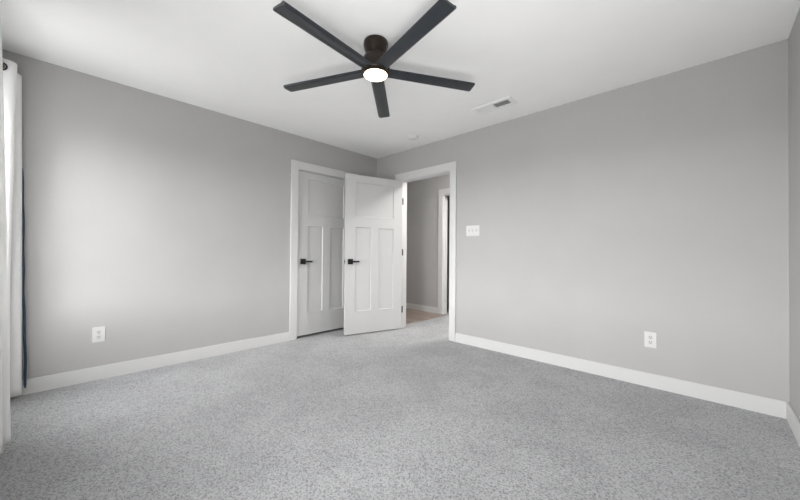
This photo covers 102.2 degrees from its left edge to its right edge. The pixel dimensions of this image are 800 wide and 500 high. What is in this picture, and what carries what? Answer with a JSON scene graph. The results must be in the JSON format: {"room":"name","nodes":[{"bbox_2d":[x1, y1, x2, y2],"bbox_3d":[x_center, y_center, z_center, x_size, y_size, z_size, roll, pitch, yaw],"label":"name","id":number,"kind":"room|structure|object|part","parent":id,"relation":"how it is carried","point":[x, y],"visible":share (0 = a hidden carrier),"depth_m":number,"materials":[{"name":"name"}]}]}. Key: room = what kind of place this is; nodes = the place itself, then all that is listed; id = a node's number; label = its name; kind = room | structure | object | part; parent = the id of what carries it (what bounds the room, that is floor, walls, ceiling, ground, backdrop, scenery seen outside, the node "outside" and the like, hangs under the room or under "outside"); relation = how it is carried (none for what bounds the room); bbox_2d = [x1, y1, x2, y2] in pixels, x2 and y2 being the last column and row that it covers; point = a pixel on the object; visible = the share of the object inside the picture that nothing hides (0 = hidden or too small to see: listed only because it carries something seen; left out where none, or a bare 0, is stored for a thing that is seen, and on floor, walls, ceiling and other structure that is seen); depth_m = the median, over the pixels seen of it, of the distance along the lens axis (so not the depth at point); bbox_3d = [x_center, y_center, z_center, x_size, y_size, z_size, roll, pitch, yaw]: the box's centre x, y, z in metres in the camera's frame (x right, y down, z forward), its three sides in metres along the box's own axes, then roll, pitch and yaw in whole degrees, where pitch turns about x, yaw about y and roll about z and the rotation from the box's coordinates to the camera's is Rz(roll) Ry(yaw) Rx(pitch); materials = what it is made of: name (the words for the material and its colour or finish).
{"room":"empty bedroom","nodes":[
{"label":"empty bedroom","id":0,"kind":"room"},
{"bbox_2d":[2,49,376,379],"bbox_3d":[-1.630,-0.161,3.534,0.115,2.440,3.585,0,-1,44],"label":"wall","id":1,"kind":"structure","parent":0,"point":[162,223],"depth_m":2.81,"materials":[{"name":"grey paint"}]},
{"bbox_2d":[92,326,104,342],"bbox_3d":[-2.432,0.682,2.605,0.010,0.122,0.078,0,-1,44],"label":"outlet","id":2,"kind":"object","parent":1,"relation":"attached to","point":[98,333],"visible":1,"depth_m":2.60,"materials":[{"name":"white plastic"}]},
{"bbox_2d":[10,332,289,397],"bbox_3d":[-1.597,1.006,3.473,0.015,0.107,3.570,0,-1,44],"label":"baseboard","id":3,"kind":"structure","parent":1,"relation":"attached to","point":[43,383],"depth_m":2.79,"materials":[{"name":"white paint"}]},
{"bbox_2d":[297,171,344,335],"bbox_3d":[-0.942,0.044,4.156,0.089,1.994,0.805,0,-1,44],"label":"door","id":4,"kind":"structure","parent":1,"relation":"in","point":[321,199],"depth_m":4.10,"materials":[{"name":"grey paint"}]},
{"bbox_2d":[289,159,357,340],"bbox_3d":[-0.990,0.004,4.203,0.151,2.133,1.002,0,-1,44],"label":"door frame","id":5,"kind":"structure","parent":1,"relation":"attached to","point":[296,166],"depth_m":3.83,"materials":[{"name":"white paint"}]},
{"bbox_2d":[0,303,799,499],"bbox_3d":[0.252,1.132,3.511,5.635,0.124,6.585,0,-1,44],"label":"floor","id":6,"kind":"structure","parent":0,"point":[410,412],"depth_m":1.86,"materials":[{"name":"grey carpet"}]},
{"bbox_2d":[0,0,799,158],"bbox_3d":[0.272,-1.426,3.535,5.635,0.120,6.585,0,-1,44],"label":"ceiling","id":7,"kind":"structure","parent":0,"point":[235,58],"depth_m":2.21,"materials":[{"name":"white paint"}]},
{"bbox_2d":[273,0,474,117],"bbox_3d":[-0.173,-1.265,2.102,1.374,0.236,1.352,0,-1,44],"label":"ceiling fan","id":8,"kind":"object","parent":7,"relation":"hanging from","point":[376,62],"visible":1,"depth_m":2.05,"materials":[{"name":"brown metal"}]},
{"bbox_3d":[-0.403,-1.192,1.829,0.101,0.017,0.638,10,5,37],"label":"blade","id":9,"kind":"part","parent":8,"relation":"part of","materials":[{"name":"black wood"}]},
{"bbox_3d":[-0.532,-1.189,2.274,0.638,0.017,0.101,0,7,20],"label":"blade","id":10,"kind":"part","parent":8,"relation":"part of","materials":[{"name":"black wood"}]},
{"bbox_2d":[364,69,386,81],"bbox_3d":[-0.162,-1.157,2.140,0.154,0.020,0.154,0,-1,44],"label":"diffuser","id":11,"kind":"object","parent":8,"relation":"attached to","point":[374,75],"depth_m":2.12,"materials":[{"name":"white glass"}]},
{"bbox_3d":[-0.149,-1.183,2.535,0.101,0.017,0.638,-8,-1,2],"label":"blade","id":12,"kind":"part","parent":8,"relation":"part of","materials":[{"name":"black wood"}]},
{"bbox_3d":[0.060,-1.188,1.815,0.101,0.017,0.638,10,-6,-34],"label":"blade","id":13,"kind":"part","parent":8,"relation":"part of","materials":[{"name":"black wood"}]},
{"bbox_3d":[0.217,-1.183,2.251,0.638,0.017,0.101,1,-9,-16],"label":"blade","id":14,"kind":"part","parent":8,"relation":"part of","materials":[{"name":"black wood"}]},
{"bbox_2d":[408,134,418,139],"bbox_3d":[0.158,-1.346,3.868,0.136,0.034,0.136,0,-1,44],"label":"smoke detector","id":15,"kind":"object","parent":7,"relation":"attached to","point":[411,136],"visible":1,"depth_m":3.83,"materials":[{"name":"white plastic"}]},
{"bbox_2d":[471,96,516,114],"bbox_3d":[0.887,-1.357,3.060,0.395,0.016,0.160,0,-1,44],"label":"ceiling vent","id":16,"kind":"object","parent":7,"relation":"in","point":[507,101],"visible":1,"depth_m":3.05,"materials":[{"name":"white metal"}]},
{"bbox_2d":[406,174,449,307],"bbox_3d":[1.210,-0.123,5.118,4.600,2.440,0.115,0,-1,44],"label":"wall","id":17,"kind":"structure","parent":0,"point":[422,195],"depth_m":5.79,"materials":[{"name":"grey paint"}]},
{"bbox_2d":[406,303,437,313],"bbox_3d":[1.163,1.043,5.053,4.380,0.107,0.015,0,-1,44],"label":"baseboard","id":18,"kind":"structure","parent":17,"relation":"attached to","point":[408,305],"depth_m":5.77,"materials":[{"name":"white paint"}]},
{"bbox_2d":[438,188,449,313],"bbox_3d":[1.065,0.031,5.242,1.005,2.133,0.133,0,-1,44],"label":"door frame","id":19,"kind":"structure","parent":17,"relation":"attached to","point":[443,193],"depth_m":5.51,"materials":[{"name":"white paint"}]},
{"bbox_2d":[447,196,449,302],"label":"door","id":20,"kind":"structure","parent":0,"point":[448,215],"depth_m":6.80,"materials":[{"name":"grey paint"}]},
{"bbox_2d":[377,39,788,401],"bbox_3d":[0.660,-0.139,3.903,5.485,2.440,0.115,0,-1,44],"label":"wall","id":21,"kind":"structure","parent":0,"point":[659,205],"depth_m":2.59,"materials":[{"name":"grey paint"}]},
{"bbox_2d":[344,173,403,334],"bbox_3d":[-0.318,0.057,4.238,0.870,2.012,0.143,1,-1,-30],"label":"door","id":22,"kind":"structure","parent":21,"relation":"in","point":[373,251],"depth_m":4.20,"materials":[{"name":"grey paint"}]},
{"bbox_2d":[395,161,456,341],"bbox_3d":[0.342,0.015,4.206,1.010,2.133,0.151,0,-1,44],"label":"door frame","id":23,"kind":"structure","parent":21,"relation":"attached to","point":[450,168],"depth_m":3.87,"materials":[{"name":"white paint"}]},
{"bbox_2d":[466,225,479,235],"bbox_3d":[0.821,-0.218,3.657,0.170,0.120,0.021,0,-1,44],"label":"light switch","id":24,"kind":"object","parent":21,"relation":"attached to","point":[473,230],"visible":1,"depth_m":3.65,"materials":[{"name":"white plastic"}]},
{"bbox_2d":[455,333,785,418],"bbox_3d":[1.052,1.026,3.418,3.920,0.107,0.015,0,-1,44],"label":"baseboard","id":25,"kind":"structure","parent":21,"relation":"attached to","point":[773,407],"depth_m":2.56,"materials":[{"name":"white paint"}]},
{"bbox_2d":[644,331,656,347],"bbox_3d":[1.975,0.708,2.544,0.078,0.122,0.010,0,-1,44],"label":"outlet","id":26,"kind":"object","parent":21,"relation":"attached to","point":[650,338],"visible":1,"depth_m":2.54,"materials":[{"name":"white plastic"}]},
{"bbox_2d":[788,8,799,420],"bbox_3d":[1.257,-0.166,0.668,0.150,2.440,3.735,0,-1,44],"label":"wall","id":27,"kind":"structure","parent":0,"point":[794,37],"depth_m":1.93,"materials":[{"name":"grey paint"}]},
{"bbox_2d":[786,402,799,446],"bbox_3d":[1.240,1.002,0.768,0.015,0.107,3.585,0,-1,44],"label":"baseboard","id":28,"kind":"structure","parent":27,"relation":"attached to","point":[793,421],"depth_m":1.89,"materials":[{"name":"white paint"}]},
{"bbox_3d":[-1.499,-0.186,0.825,4.050,2.440,0.150,0,-1,44],"label":"wall","id":29,"kind":"structure","parent":0,"visible":0},
{"bbox_3d":[-2.278,-1.168,1.763,1.392,0.080,0.102,0,-1,44],"label":"curtain rod","id":30,"kind":"object","parent":29,"relation":"attached to","visible":0},
{"bbox_2d":[0,14,10,453],"bbox_3d":[-1.986,-0.106,1.515,0.140,2.250,0.434,1,-1,-37],"label":"curtain","id":31,"kind":"object","parent":30,"relation":"hanging from","point":[5,416],"visible":1,"depth_m":1.68,"materials":[{"name":"white fabric"}]},
{"bbox_2d":[2,58,26,396],"bbox_3d":[-2.641,-0.105,2.118,0.172,2.250,0.362,1,-1,-31],"label":"curtain","id":32,"kind":"object","parent":30,"relation":"hanging from","point":[12,81],"visible":0.78,"depth_m":2.23,"materials":[{"name":"white fabric"}]}
]}

